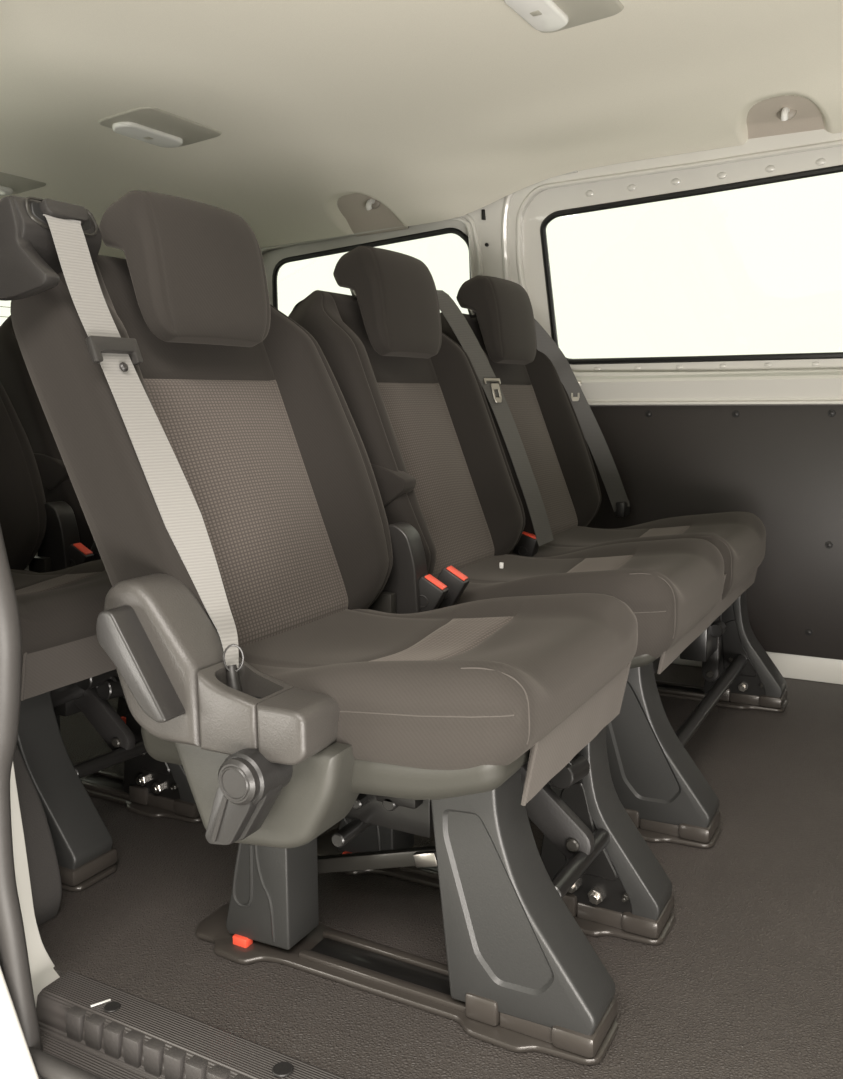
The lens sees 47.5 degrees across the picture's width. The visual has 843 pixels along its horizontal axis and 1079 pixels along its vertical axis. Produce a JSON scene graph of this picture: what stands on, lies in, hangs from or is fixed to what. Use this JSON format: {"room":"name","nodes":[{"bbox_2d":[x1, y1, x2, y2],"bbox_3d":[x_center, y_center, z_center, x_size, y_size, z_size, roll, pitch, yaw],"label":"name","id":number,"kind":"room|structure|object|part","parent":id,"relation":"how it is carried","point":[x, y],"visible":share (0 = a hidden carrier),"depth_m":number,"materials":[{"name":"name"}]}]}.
{"room":"vehicle interior","nodes":[
{"label":"vehicle interior","id":0,"kind":"room"},
{"bbox_2d":[0,966,38,1078],"bbox_3d":[-0.766,0.185,1.198,0.740,1.700,0.055,4,10,28],"label":"wall","id":1,"kind":"structure","parent":0,"point":[16,1061],"depth_m":1.11,"materials":[{"name":"grey paint"}]},
{"bbox_2d":[0,525,42,1078],"bbox_3d":[-0.550,0.081,1.120,0.208,1.425,0.043,4,10,28],"label":"trim","id":2,"kind":"structure","parent":1,"relation":"attached to","point":[14,960],"depth_m":1.13,"materials":[{"name":"plastic"}]},
{"bbox_2d":[13,744,61,926],"bbox_3d":[-0.654,0.377,1.403,0.243,0.358,0.093,4,10,28],"label":"trim","id":3,"kind":"structure","parent":1,"relation":"attached to","point":[44,872],"depth_m":1.38,"materials":[{"name":"plastic"}]},
{"bbox_2d":[29,1047,102,1078],"bbox_3d":[0.248,0.675,0.763,1.706,0.023,0.023,4,10,28],"label":"trim","id":4,"kind":"structure","parent":1,"relation":"attached to","point":[48,1066],"depth_m":1.12,"materials":[{"name":"plastic"}]},
{"bbox_2d":[65,1006,249,1078],"bbox_3d":[0.215,0.647,0.843,1.488,0.036,0.019,4,10,28],"label":"trim","id":5,"kind":"structure","parent":1,"relation":"attached to","point":[93,1025],"depth_m":1.13,"materials":[{"name":"plastic"}]},
{"bbox_2d":[36,970,346,1078],"bbox_3d":[0.270,0.681,0.824,1.725,0.108,0.106,4,10,28],"label":"door sill step","id":6,"kind":"structure","parent":1,"relation":"attached to","point":[252,1060],"depth_m":1.15,"materials":[{"name":"grey plastic"}]},
{"bbox_2d":[0,0,842,258],"bbox_3d":[-0.058,-0.904,1.826,3.952,0.365,1.758,4,10,28],"label":"ceiling","id":7,"kind":"structure","parent":0,"point":[429,111],"depth_m":2.04,"materials":[{"name":"fabric"}]},
{"bbox_2d":[0,172,45,195],"bbox_3d":[-1.121,-0.933,2.481,0.164,0.042,0.260,4,10,28],"label":"dome lamp","id":8,"kind":"object","parent":7,"relation":"attached to","point":[10,184],"visible":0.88,"depth_m":2.53,"materials":[{"name":"grey plastic"}]},
{"bbox_2d":[98,107,221,147],"bbox_3d":[-0.588,-0.936,2.169,0.164,0.042,0.260,4,10,28],"label":"dome lamp","id":9,"kind":"object","parent":7,"relation":"attached to","point":[152,125],"visible":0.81,"depth_m":2.15,"materials":[{"name":"grey plastic"}]},
{"bbox_2d":[366,199,380,209],"bbox_3d":[-0.143,-0.955,2.719,0.044,0.045,0.046,4,10,28],"label":"coat hook","id":10,"kind":"object","parent":7,"relation":"attached to","point":[371,203],"visible":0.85,"depth_m":2.71,"materials":[{"name":"beige plastic"}]},
{"bbox_2d":[504,0,623,32],"bbox_3d":[0.238,-0.935,1.647,0.164,0.042,0.260,4,10,28],"label":"dome lamp","id":11,"kind":"object","parent":7,"relation":"attached to","point":[545,16],"visible":0.99,"depth_m":1.69,"materials":[{"name":"grey plastic"}]},
{"bbox_2d":[530,10,541,15],"bbox_3d":[0.199,-0.922,1.672,0.020,0.008,0.022,4,10,28],"label":"switch","id":12,"kind":"object","parent":11,"relation":"attached to","point":[532,12],"depth_m":1.67,"materials":[{"name":"grey plastic"}]},
{"bbox_2d":[777,107,796,120],"bbox_3d":[0.832,-0.975,2.186,0.044,0.045,0.046,4,10,28],"label":"coat hook","id":13,"kind":"object","parent":7,"relation":"attached to","point":[786,114],"visible":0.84,"depth_m":2.18,"materials":[{"name":"beige plastic"}]},
{"bbox_2d":[38,664,842,1078],"bbox_3d":[-0.020,0.462,2.076,3.950,0.020,1.860,4,10,28],"label":"floor","id":14,"kind":"structure","parent":0,"point":[745,981],"depth_m":1.33,"materials":[{"name":"carpet"}]},
{"bbox_2d":[0,315,126,722],"bbox_3d":[-0.391,-0.132,2.493,0.806,1.024,1.146,4,10,28],"label":"seat","id":15,"kind":"object","parent":14,"relation":"on","point":[15,378],"visible":0.02,"depth_m":2.06,"materials":[{"name":"fabric"}]},
{"bbox_3d":[-0.755,-0.247,2.309,0.328,0.570,0.509,4,10,28],"label":"backrest","id":16,"kind":"part","parent":15,"relation":"part of","materials":[{"name":"fabric"}]},
{"bbox_3d":[-0.650,0.289,2.227,0.111,0.252,0.074,4,10,28],"label":"leg","id":17,"kind":"part","parent":15,"relation":"part of","materials":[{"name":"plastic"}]},
{"bbox_2d":[61,864,116,891],"bbox_3d":[-0.771,0.513,1.651,0.600,0.018,0.148,4,10,28],"label":"rail","id":18,"kind":"object","parent":14,"relation":"on","point":[108,871],"visible":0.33,"depth_m":1.50,"materials":[{"name":"grey metal"}]},
{"bbox_2d":[0,382,199,885],"bbox_3d":[-0.827,-0.011,1.704,0.806,1.024,0.636,4,10,28],"label":"passenger seat","id":19,"kind":"object","parent":18,"relation":"on","point":[66,671],"visible":0.59,"depth_m":1.62,"materials":[{"name":"black fabric"}]},
{"bbox_3d":[-1.025,-0.172,1.819,0.328,0.570,0.552,4,10,28],"label":"backrest","id":20,"kind":"part","parent":19,"relation":"part of","materials":[{"name":"fabric"}]},
{"bbox_3d":[-0.796,0.065,2.000,0.052,0.058,0.018,4,10,28],"label":"hinge plate","id":21,"kind":"part","parent":19,"relation":"part of","materials":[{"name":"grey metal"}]},
{"bbox_3d":[-0.804,0.333,1.948,0.111,0.252,0.074,4,10,28],"label":"leg","id":22,"kind":"part","parent":19,"relation":"part of","materials":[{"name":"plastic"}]},
{"bbox_2d":[10,559,111,658],"bbox_3d":[-0.753,0.113,1.705,0.540,0.147,0.476,4,10,28],"label":"seat cushion","id":23,"kind":"object","parent":19,"relation":"on","point":[59,610],"depth_m":1.54,"materials":[{"name":"fabric"}]},
{"bbox_3d":[-0.610,0.350,1.535,0.216,0.319,0.080,4,10,28],"label":"leg","id":24,"kind":"part","parent":19,"relation":"part of","materials":[{"name":"plastic"}]},
{"bbox_3d":[-0.768,0.245,1.764,0.385,0.065,0.260,4,10,28],"label":"seat frame","id":25,"kind":"part","parent":19,"relation":"part of","materials":[{"name":"black metal"}]},
{"bbox_3d":[-0.545,0.245,1.670,0.059,0.071,0.110,4,10,28],"label":"adjuster motor","id":26,"kind":"part","parent":19,"relation":"part of","materials":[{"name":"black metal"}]},
{"bbox_3d":[-0.567,0.305,1.685,0.150,0.135,0.020,4,10,28],"label":"link arm","id":27,"kind":"part","parent":19,"relation":"part of","materials":[{"name":"plastic"}]},
{"bbox_3d":[-0.489,0.333,1.739,0.166,0.298,0.010,4,10,28],"label":"leg","id":28,"kind":"part","parent":19,"relation":"part of","materials":[{"name":"black metal"}]},
{"bbox_3d":[-0.441,0.325,1.750,0.127,0.306,0.075,4,10,28],"label":"leg","id":29,"kind":"part","parent":19,"relation":"part of","materials":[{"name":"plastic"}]},
{"bbox_2d":[72,762,201,822],"bbox_3d":[-0.640,0.476,1.887,0.600,0.018,0.148,4,10,28],"label":"rail","id":30,"kind":"object","parent":14,"relation":"on","point":[106,785],"visible":0.23,"depth_m":1.82,"materials":[{"name":"grey metal"}]},
{"bbox_3d":[-0.640,0.480,1.888,0.600,0.010,0.148,4,10,28],"label":"rail plate","id":31,"kind":"part","parent":30,"relation":"part of","materials":[{"name":"grey metal"}]},
{"bbox_2d":[195,902,618,1064],"bbox_3d":[-0.043,0.564,1.257,0.600,0.018,0.148,4,10,28],"label":"rail","id":32,"kind":"object","parent":14,"relation":"on","point":[416,981],"visible":0.6,"depth_m":1.25,"materials":[{"name":"grey metal"}]},
{"bbox_2d":[0,190,673,1057],"bbox_3d":[-0.099,0.041,1.310,0.806,1.024,0.636,4,10,28],"label":"passenger seat","id":33,"kind":"object","parent":32,"relation":"on","point":[266,629],"visible":1,"depth_m":1.20,"materials":[{"name":"fabric"}]},
{"bbox_3d":[-0.324,0.142,1.106,0.101,0.122,0.040,4,10,28],"label":"recline lever","id":34,"kind":"part","parent":33,"relation":"part of","materials":[{"name":"plastic"}]},
{"bbox_3d":[-0.298,-0.120,1.426,0.328,0.570,0.552,4,10,28],"label":"backrest","id":35,"kind":"part","parent":33,"relation":"part of","materials":[{"name":"fabric"}]},
{"bbox_3d":[-0.192,0.286,1.087,0.083,0.115,0.074,4,10,28],"label":"tilt lever","id":36,"kind":"part","parent":33,"relation":"part of","materials":[{"name":"plastic"}]},
{"bbox_2d":[198,657,339,764],"bbox_3d":[-0.172,0.196,1.095,0.150,0.093,0.084,4,10,28],"label":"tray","id":37,"kind":"object","parent":33,"relation":"on","point":[290,719],"depth_m":1.07,"materials":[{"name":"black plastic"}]},
{"bbox_3d":[-0.208,0.421,1.315,0.111,0.252,0.074,4,10,28],"label":"leg","id":38,"kind":"part","parent":33,"relation":"part of","materials":[{"name":"plastic"}]},
{"bbox_3d":[-0.077,0.384,1.554,0.111,0.252,0.074,4,10,28],"label":"leg","id":39,"kind":"part","parent":33,"relation":"part of","materials":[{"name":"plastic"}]},
{"bbox_3d":[-0.069,0.117,1.606,0.052,0.058,0.018,4,10,28],"label":"hinge plate","id":40,"kind":"part","parent":33,"relation":"part of","materials":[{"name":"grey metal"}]},
{"bbox_2d":[239,593,636,769],"bbox_3d":[-0.026,0.164,1.311,0.540,0.147,0.476,4,10,28],"label":"seat cushion","id":41,"kind":"object","parent":33,"relation":"on","point":[504,683],"depth_m":1.15,"materials":[{"name":"fabric"}]},
{"bbox_3d":[-0.040,0.296,1.370,0.385,0.065,0.260,4,10,28],"label":"seat frame","id":42,"kind":"part","parent":33,"relation":"part of","materials":[{"name":"grey plastic"}]},
{"bbox_3d":[0.118,0.402,1.141,0.216,0.319,0.080,4,10,28],"label":"leg","id":43,"kind":"part","parent":33,"relation":"part of","materials":[{"name":"plastic"}]},
{"bbox_3d":[0.161,0.357,1.292,0.150,0.135,0.020,4,10,28],"label":"link arm","id":44,"kind":"part","parent":33,"relation":"part of","materials":[{"name":"plastic"}]},
{"bbox_3d":[0.183,0.296,1.276,0.059,0.071,0.110,4,10,28],"label":"adjuster motor","id":45,"kind":"part","parent":33,"relation":"part of","materials":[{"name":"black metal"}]},
{"bbox_3d":[0.238,0.385,1.345,0.166,0.298,0.010,4,10,28],"label":"leg","id":46,"kind":"part","parent":33,"relation":"part of","materials":[{"name":"black metal"}]},
{"bbox_3d":[0.287,0.377,1.356,0.127,0.306,0.075,4,10,28],"label":"leg","id":47,"kind":"part","parent":33,"relation":"part of","materials":[{"name":"plastic"}]},
{"bbox_2d":[317,828,674,944],"bbox_3d":[0.087,0.528,1.493,0.600,0.018,0.148,4,10,28],"label":"rail","id":48,"kind":"object","parent":14,"relation":"on","point":[428,876],"visible":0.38,"depth_m":1.49,"materials":[{"name":"grey metal"}]},
{"bbox_2d":[637,825,721,847],"bbox_3d":[0.241,0.485,1.772,0.600,0.018,0.148,4,10,28],"label":"rail","id":49,"kind":"object","parent":14,"relation":"on","point":[650,836],"visible":0.11,"depth_m":1.62,"materials":[{"name":"grey metal"}]},
{"bbox_2d":[288,246,786,842],"bbox_3d":[0.336,-0.081,2.099,0.806,1.024,1.146,4,10,28],"label":"seat","id":50,"kind":"object","parent":49,"relation":"on","point":[473,428],"visible":0.77,"depth_m":1.91,"materials":[{"name":"fabric"}]},
{"bbox_3d":[-0.116,-0.477,1.819,0.052,0.115,0.026,4,10,28],"label":"headrest post","id":51,"kind":"part","parent":50,"relation":"part of","materials":[{"name":"silver metal"}]},
{"bbox_3d":[-0.027,-0.196,1.915,0.328,0.570,0.509,4,10,28],"label":"backrest","id":52,"kind":"part","parent":50,"relation":"part of","materials":[{"name":"fabric"}]},
{"bbox_3d":[0.130,-0.545,2.263,0.052,0.115,0.026,4,10,28],"label":"headrest post","id":53,"kind":"part","parent":50,"relation":"part of","materials":[{"name":"silver metal"}]},
{"bbox_3d":[0.164,-0.319,2.086,0.022,0.042,0.017,-6,10,-34],"label":"latch blade","id":54,"kind":"part","parent":50,"relation":"part of","materials":[{"name":"silver metal"}]},
{"bbox_3d":[0.226,-0.266,2.374,0.328,0.570,0.530,4,10,28],"label":"backrest","id":55,"kind":"part","parent":50,"relation":"part of","materials":[{"name":"fabric"}]},
{"bbox_3d":[0.406,-0.387,2.527,0.022,0.044,0.010,0,8,2],"label":"latch blade","id":56,"kind":"part","parent":50,"relation":"part of","materials":[{"name":"silver metal"}]},
{"bbox_2d":[436,538,723,658],"bbox_3d":[0.266,0.093,1.841,0.540,0.168,0.456,4,10,28],"label":"seat cushion","id":57,"kind":"object","parent":50,"relation":"on","point":[673,588],"depth_m":1.75,"materials":[{"name":"fabric"}]},
{"bbox_2d":[510,512,765,599],"bbox_3d":[0.493,0.030,2.252,0.540,0.168,0.488,4,10,28],"label":"seat cushion","id":58,"kind":"object","parent":50,"relation":"on","point":[740,537],"depth_m":2.21,"materials":[{"name":"fabric"}]},
{"bbox_3d":[0.402,0.322,1.657,0.216,0.319,0.080,4,10,28],"label":"leg","id":59,"kind":"part","parent":50,"relation":"part of","materials":[{"name":"plastic"}]},
{"bbox_3d":[0.681,0.222,2.251,0.045,0.230,0.020,4,10,28],"label":"link arm","id":60,"kind":"part","parent":50,"relation":"part of","materials":[{"name":"plastic"}]},
{"bbox_3d":[0.768,0.237,2.304,0.166,0.298,0.010,4,10,28],"label":"leg","id":61,"kind":"part","parent":50,"relation":"part of","materials":[{"name":"black metal"}]},
{"bbox_3d":[0.816,0.229,2.315,0.127,0.306,0.075,4,10,28],"label":"leg","id":62,"kind":"part","parent":50,"relation":"part of","materials":[{"name":"plastic"}]},
{"bbox_2d":[656,680,787,711],"bbox_3d":[0.616,0.380,2.452,0.600,0.018,0.148,4,10,28],"label":"rail","id":63,"kind":"object","parent":14,"relation":"on","point":[665,689],"visible":0.2,"depth_m":2.39,"materials":[{"name":"grey metal"}]},
{"bbox_3d":[0.617,0.384,2.452,0.600,0.010,0.148,4,10,28],"label":"rail plate","id":64,"kind":"part","parent":63,"relation":"part of","materials":[{"name":"grey metal"}]},
{"bbox_2d":[260,129,842,375],"bbox_3d":[0.384,-0.385,2.712,3.950,1.460,0.178,4,10,28],"label":"wall","id":65,"kind":"structure","parent":0,"point":[511,226],"depth_m":2.57,"materials":[{"name":"white metal"}]},
{"bbox_2d":[272,228,470,308],"bbox_3d":[-0.170,-0.735,2.993,0.766,0.397,0.094,4,10,28],"label":"window","id":66,"kind":"structure","parent":65,"relation":"in","point":[456,231],"depth_m":2.93,"materials":[{"name":"black rubber"}]},
{"bbox_2d":[481,210,488,246],"bbox_3d":[0.180,-0.878,2.700,0.012,0.098,0.028,4,10,28],"label":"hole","id":67,"kind":"structure","parent":65,"relation":"attached to","point":[483,217],"depth_m":2.69,"materials":[{"name":"black"}]},
{"bbox_2d":[540,165,842,364],"bbox_3d":[1.025,-0.687,2.332,1.552,0.482,0.111,4,10,28],"label":"window","id":68,"kind":"structure","parent":65,"relation":"in","point":[834,169],"depth_m":2.53,"materials":[{"name":"black rubber"}]},
{"bbox_2d":[575,368,842,405],"bbox_3d":[0.404,-0.428,2.742,3.950,0.092,0.061,4,10,28],"label":"trim","id":69,"kind":"structure","parent":65,"relation":"attached to","point":[820,387],"depth_m":2.51,"materials":[{"name":"grey paint"}]},
{"bbox_2d":[585,405,842,659],"bbox_3d":[0.847,-0.029,2.561,2.850,0.655,0.018,4,10,28],"label":"side wall panel","id":70,"kind":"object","parent":65,"relation":"attached to","point":[782,465],"depth_m":2.52,"materials":[{"name":"plastic"}]},
{"bbox_2d":[671,652,842,684],"bbox_3d":[0.419,0.292,2.866,3.950,0.075,0.024,4,10,28],"label":"baseboard","id":71,"kind":"structure","parent":65,"relation":"attached to","point":[818,669],"depth_m":2.53,"materials":[{"name":"grey paint"}]},
{"bbox_3d":[-1.424,-0.006,1.673,1.810,1.550,0.030,4,10,28],"label":"wall","id":72,"kind":"structure","parent":0,"visible":0},
{"bbox_2d":[10,763,59,1005],"bbox_3d":[-0.565,-0.019,1.197,0.188,1.300,0.070,4,10,28],"label":"trim","id":73,"kind":"structure","parent":72,"relation":"attached to","point":[43,973],"depth_m":1.28,"materials":[{"name":"grey paint"}]}
]}

